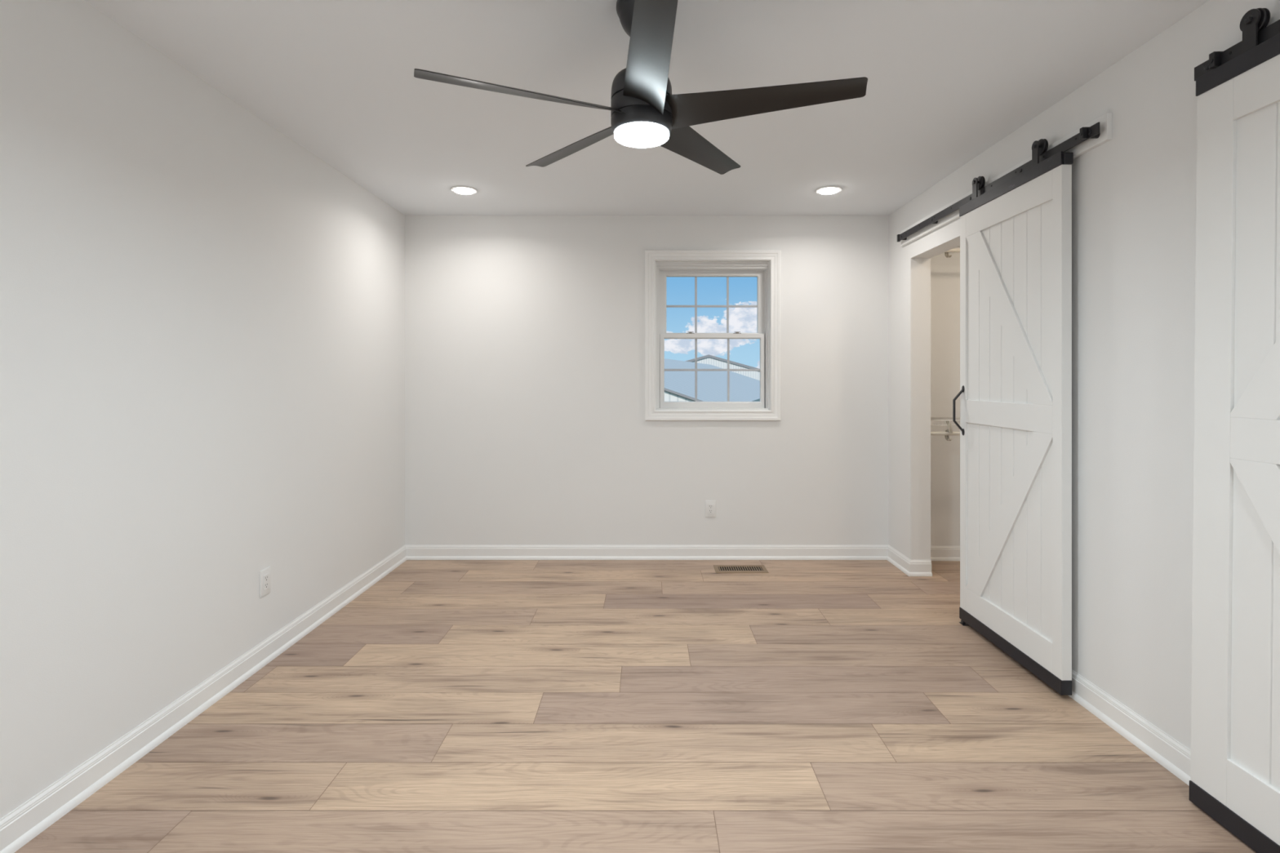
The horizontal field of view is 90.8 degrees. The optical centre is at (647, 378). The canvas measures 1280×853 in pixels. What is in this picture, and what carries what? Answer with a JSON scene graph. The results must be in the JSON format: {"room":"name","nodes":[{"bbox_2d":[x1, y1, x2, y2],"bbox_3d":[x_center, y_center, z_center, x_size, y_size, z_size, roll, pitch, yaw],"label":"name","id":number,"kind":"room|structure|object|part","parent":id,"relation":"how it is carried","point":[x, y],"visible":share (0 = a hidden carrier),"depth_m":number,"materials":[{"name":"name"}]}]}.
{"room":"empty bedroom","nodes":[
{"label":"empty bedroom","id":0,"kind":"room"},
{"bbox_2d":[0,0,404,818],"bbox_3d":[-1.785,0.059,1.906,0.120,2.435,5.131,0,0,0],"label":"wall","id":1,"kind":"structure","parent":0,"point":[202,315],"depth_m":2.21,"materials":[{"name":"white paint"}]},
{"bbox_2d":[0,545,406,852],"bbox_3d":[-1.714,1.226,1.956,0.022,0.101,5.031,0,0,0],"label":"baseboard","id":2,"kind":"structure","parent":1,"relation":"attached to","point":[21,825],"depth_m":2.22,"materials":[{"name":"white wood"}]},
{"bbox_2d":[259,566,271,597],"bbox_3d":[-1.717,0.914,2.842,0.008,0.118,0.074,0,0,0],"label":"wall outlet","id":3,"kind":"object","parent":1,"relation":"attached to","point":[264,575],"visible":1,"depth_m":2.83,"materials":[{"name":"white plastic"}]},
{"bbox_2d":[263,573,268,590],"bbox_3d":[-1.715,0.914,2.842,0.003,0.067,0.034,0,0,0],"label":"receptacle","id":4,"kind":"object","parent":3,"relation":"attached to","point":[265,575],"depth_m":2.84,"materials":[{"name":"grey plastic"}]},
{"bbox_2d":[14,560,1257,852],"bbox_3d":[0.625,1.301,1.950,5.150,0.050,5.300,0,0,0],"label":"floor","id":5,"kind":"structure","parent":0,"point":[450,706],"depth_m":2.28,"materials":[{"name":"brown wood"}]},
{"bbox_2d":[713,564,768,573],"bbox_3d":[0.626,1.274,4.233,0.348,0.005,0.170,0,0,0],"label":"floor vent","id":6,"kind":"object","parent":5,"relation":"in","point":[718,568],"visible":1,"depth_m":4.23,"materials":[{"name":"brown metal"}]},
{"bbox_2d":[959,619,969,626],"bbox_3d":[1.664,1.266,3.285,0.060,0.019,0.044,0,0,0],"label":"floor guide","id":7,"kind":"object","parent":5,"relation":"on","point":[962,622],"visible":0.52,"depth_m":3.27,"materials":[{"name":"black metal"}]},
{"bbox_2d":[83,0,1208,215],"bbox_3d":[0.625,-1.219,2.030,5.150,0.120,5.381,0,0,0],"label":"ceiling","id":8,"kind":"structure","parent":0,"point":[948,81],"depth_m":2.44,"materials":[{"name":"white paint"}]},
{"bbox_2d":[450,186,477,194],"bbox_3d":[-1.121,-1.150,3.865,0.160,0.018,0.160,0,0,0],"label":"recessed light","id":9,"kind":"object","parent":8,"relation":"in","point":[458,189],"visible":1,"depth_m":3.83,"materials":[{"name":"white plastic"}]},
{"bbox_2d":[413,0,867,174],"bbox_3d":[-0.006,-0.949,1.915,1.277,0.420,1.240,0,0,0],"label":"ceiling fan","id":10,"kind":"object","parent":8,"relation":"hanging from","point":[645,113],"visible":1,"depth_m":1.87,"materials":[{"name":"black metal"}]},
{"bbox_3d":[-0.350,-0.816,1.825,0.607,0.063,0.120,0,0,-22],"label":"blade","id":11,"kind":"part","parent":10,"relation":"part of","materials":[{"name":"black"}]},
{"bbox_3d":[-0.246,-0.816,2.233,0.120,0.063,0.607,0,0,-40],"label":"blade","id":12,"kind":"part","parent":10,"relation":"part of","materials":[{"name":"black"}]},
{"bbox_3d":[0.006,-0.816,1.599,0.120,0.063,0.607,0,0,-4],"label":"blade","id":13,"kind":"part","parent":10,"relation":"part of","materials":[{"name":"black metal"}]},
{"bbox_3d":[0.174,-0.816,2.260,0.120,0.063,0.607,0,0,32],"label":"blade","id":14,"kind":"part","parent":10,"relation":"part of","materials":[{"name":"black"}]},
{"bbox_3d":[0.330,-0.816,1.869,0.607,0.063,0.120,0,0,14],"label":"blade","id":15,"kind":"part","parent":10,"relation":"part of","materials":[{"name":"black"}]},
{"bbox_2d":[815,186,842,194],"bbox_3d":[1.112,-1.150,3.865,0.160,0.018,0.160,0,0,0],"label":"recessed light","id":16,"kind":"object","parent":8,"relation":"in","point":[826,189],"visible":1,"depth_m":3.83,"materials":[{"name":"white plastic"}]},
{"bbox_2d":[404,215,959,546],"bbox_3d":[0.625,0.059,4.543,5.150,2.435,0.196,0,0,0],"label":"wall","id":17,"kind":"structure","parent":0,"point":[526,424],"depth_m":4.47,"materials":[{"name":"white paint"}]},
{"bbox_2d":[404,544,888,559],"bbox_3d":[-0.002,1.226,4.460,3.426,0.101,0.022,0,0,0],"label":"baseboard","id":18,"kind":"structure","parent":17,"relation":"attached to","point":[413,552],"depth_m":4.46,"materials":[{"name":"white wood"}]},
{"bbox_2d":[705,500,715,517],"bbox_3d":[0.450,0.919,4.467,0.074,0.118,0.008,0,0,0],"label":"wall outlet","id":19,"kind":"object","parent":17,"relation":"attached to","point":[710,505],"visible":1,"depth_m":4.46,"materials":[{"name":"white plastic"}]},
{"bbox_2d":[708,504,713,513],"bbox_3d":[0.450,0.919,4.464,0.034,0.067,0.003,0,0,0],"label":"receptacle","id":20,"kind":"object","parent":19,"relation":"attached to","point":[710,506],"depth_m":4.46,"materials":[{"name":"grey plastic"}]},
{"bbox_2d":[644,249,781,420],"bbox_3d":[0.465,-0.308,4.545,0.960,1.206,0.191,0,0,0],"label":"window","id":21,"kind":"structure","parent":17,"relation":"in","point":[764,264],"depth_m":4.49,"materials":[{"name":"white plastic"}]},
{"bbox_3d":[0.471,-0.540,4.598,0.756,0.483,0.030,0,0,0],"label":"sash","id":22,"kind":"part","parent":21,"relation":"part of","materials":[{"name":"white plastic"}]},
{"bbox_2d":[666,276,757,333],"bbox_3d":[0.472,-0.540,4.605,0.670,0.417,0.009,0,0,0],"label":"grille","id":23,"kind":"object","parent":21,"relation":"attached to","point":[695,306],"depth_m":4.60,"materials":[{"name":"grey plastic"}]},
{"bbox_3d":[0.471,-0.286,4.570,0.882,1.120,0.122,0,0,0],"label":"vinyl frame","id":24,"kind":"part","parent":21,"relation":"part of","materials":[{"name":"white plastic"}]},
{"bbox_3d":[0.465,0.216,4.521,0.796,0.013,0.060,0,0,0],"label":"sill","id":25,"kind":"part","parent":21,"relation":"part of","materials":[{"name":"white plastic"}]},
{"bbox_3d":[0.469,-0.057,4.560,0.754,0.538,0.030,0,0,0],"label":"sash","id":26,"kind":"part","parent":21,"relation":"part of","materials":[{"name":"white plastic"}]},
{"bbox_2d":[664,338,759,401],"bbox_3d":[0.470,-0.064,4.567,0.700,0.461,0.009,0,0,0],"label":"grille","id":27,"kind":"object","parent":21,"relation":"attached to","point":[695,370],"depth_m":4.56,"materials":[{"name":"grey plastic"}]},
{"bbox_2d":[930,546,959,560],"bbox_3d":[2.446,1.226,4.434,1.209,0.101,0.022,0,0,0],"label":"baseboard","id":28,"kind":"structure","parent":17,"relation":"attached to","point":[937,553],"depth_m":4.43,"materials":[{"name":"white wood"}]},
{"bbox_2d":[930,417,959,440],"bbox_3d":[2.446,0.417,4.276,1.199,0.298,0.333,0,0,0],"label":"wire shelf","id":29,"kind":"object","parent":17,"relation":"attached to","point":[948,432],"visible":0.31,"depth_m":4.13,"materials":[{"name":"white metal"}]},
{"bbox_3d":[2.449,0.358,4.145,1.195,0.025,0.025,0,0,0],"label":"hanging rod","id":30,"kind":"part","parent":29,"relation":"part of","materials":[{"name":"white metal"}]},
{"bbox_2d":[944,246,959,257],"bbox_3d":[2.446,-0.785,4.276,1.199,0.298,0.333,0,0,0],"label":"wire shelf","id":31,"kind":"object","parent":17,"relation":"attached to","point":[954,250],"visible":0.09,"depth_m":4.14,"materials":[{"name":"white metal"}]},
{"bbox_3d":[2.449,-0.844,4.145,1.195,0.025,0.025,0,0,0],"label":"hanging rod","id":32,"kind":"part","parent":31,"relation":"part of","materials":[{"name":"white metal"}]},
{"bbox_2d":[888,0,1279,750],"bbox_3d":[1.786,0.059,1.981,0.132,2.435,5.181,0,0,0],"label":"wall","id":33,"kind":"structure","parent":0,"point":[1134,193],"depth_m":2.28,"materials":[{"name":"white paint"}]},
{"bbox_2d":[900,112,1111,246],"bbox_3d":[1.706,-0.936,3.276,0.021,0.100,1.885,0,0,0],"label":"header board","id":34,"kind":"object","parent":33,"relation":"attached to","point":[1104,120],"visible":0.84,"depth_m":2.65,"materials":[{"name":"white wood"}]},
{"bbox_2d":[897,122,1100,695],"bbox_3d":[1.644,0.120,3.261,0.104,2.272,1.850,0,0,0],"label":"door","id":35,"kind":"structure","parent":34,"relation":"attached to","point":[1015,393],"depth_m":2.80,"materials":[{"name":"white paint"}]},
{"bbox_3d":[1.617,0.164,3.281,0.050,0.223,0.015,0,0,0],"label":"pull handle","id":36,"kind":"part","parent":35,"relation":"part of","materials":[{"name":"black metal"}]},
{"bbox_3d":[1.670,-0.931,3.261,0.052,0.047,1.850,0,0,0],"label":"sliding door rail","id":37,"kind":"part","parent":35,"relation":"part of","materials":[{"name":"black metal"}]},
{"bbox_3d":[1.665,-0.792,2.911,0.040,0.120,0.693,0,0,0],"label":"cross rail","id":38,"kind":"part","parent":35,"relation":"part of","materials":[{"name":"white paint"}]},
{"bbox_3d":[1.665,0.166,2.911,0.040,0.116,0.693,0,0,0],"label":"cross rail","id":39,"kind":"part","parent":35,"relation":"part of","materials":[{"name":"white paint"}]},
{"bbox_3d":[1.665,1.137,2.911,0.040,0.123,0.693,0,0,0],"label":"cross rail","id":40,"kind":"part","parent":35,"relation":"part of","materials":[{"name":"white paint"}]},
{"bbox_3d":[1.669,0.198,2.911,0.028,2.096,0.806,0,0,0],"label":"plank panel","id":41,"kind":"part","parent":35,"relation":"part of","materials":[{"name":"white paint"}]},
{"bbox_2d":[886,544,1191,786],"bbox_3d":[1.775,1.226,1.956,0.152,0.101,5.031,0,0,0],"label":"baseboard","id":42,"kind":"structure","parent":33,"relation":"attached to","point":[1172,755],"depth_m":2.26,"materials":[{"name":"white wood"}]},
{"bbox_2d":[1266,13,1279,26],"bbox_3d":[1.715,-0.936,0.950,0.020,0.100,1.700,0,0,0],"label":"header board","id":43,"kind":"object","parent":33,"relation":"attached to","point":[1277,17],"depth_m":1.71,"materials":[{"name":"white wood"}]},
{"bbox_2d":[1188,8,1279,852],"bbox_3d":[1.668,0.127,1.039,0.056,2.286,1.779,1,0,0],"label":"door","id":44,"kind":"structure","parent":43,"relation":"attached to","point":[1234,780],"depth_m":1.77,"materials":[{"name":"white paint"}]},
{"bbox_3d":[1.679,-0.931,1.039,0.054,0.047,1.779,0,0,0],"label":"sliding door rail","id":45,"kind":"part","parent":44,"relation":"part of","materials":[{"name":"black metal"}]},
{"bbox_3d":[1.659,1.142,1.446,0.040,0.135,0.678,1,0,0],"label":"cross rail","id":46,"kind":"part","parent":44,"relation":"part of","materials":[{"name":"white paint"}]},
{"bbox_3d":[1.673,0.198,1.446,0.028,2.096,0.911,1,0,0],"label":"plank panel","id":47,"kind":"part","parent":44,"relation":"part of","materials":[{"name":"white paint"}]},
{"bbox_3d":[1.669,0.166,1.446,0.040,0.116,0.678,1,0,0],"label":"cross rail","id":48,"kind":"part","parent":44,"relation":"part of","materials":[{"name":"white paint"}]},
{"bbox_3d":[1.679,-0.792,1.446,0.040,0.120,0.678,1,0,0],"label":"cross rail","id":49,"kind":"part","parent":44,"relation":"part of","materials":[{"name":"white paint"}]},
{"label":"outside","id":50,"kind":"structure","parent":0,"visible":0},
{"label":"ground","id":51,"kind":"structure","parent":50,"visible":0},
{"bbox_2d":[664,358,759,401],"bbox_3d":[0.956,0.838,45.180,15.674,4.676,43.224,0,0,15],"label":"neighboring house roof","id":52,"kind":"structure","parent":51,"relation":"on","point":[679,386],"depth_m":33.06,"materials":[{"name":"white metal"}]},
{"bbox_3d":[-4.732,-0.170,24.346,15.673,2.660,0.030,0,0,15],"label":"rake trim","id":53,"kind":"part","parent":52,"relation":"part of","materials":[{"name":"grey metal"}]},
{"bbox_2d":[684,354,759,380],"bbox_3d":[6.870,0.123,86.986,22.000,6.106,22.060,0,0,-3],"label":"barn","id":54,"kind":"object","parent":51,"relation":"on","point":[720,362],"visible":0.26,"depth_m":76.17,"materials":[{"name":"white metal"}]},
{"bbox_3d":[7.421,-1.268,75.985,22.000,3.325,0.030,0,0,-3],"label":"rake trim","id":55,"kind":"part","parent":54,"relation":"part of","materials":[{"name":"grey"}]}
]}

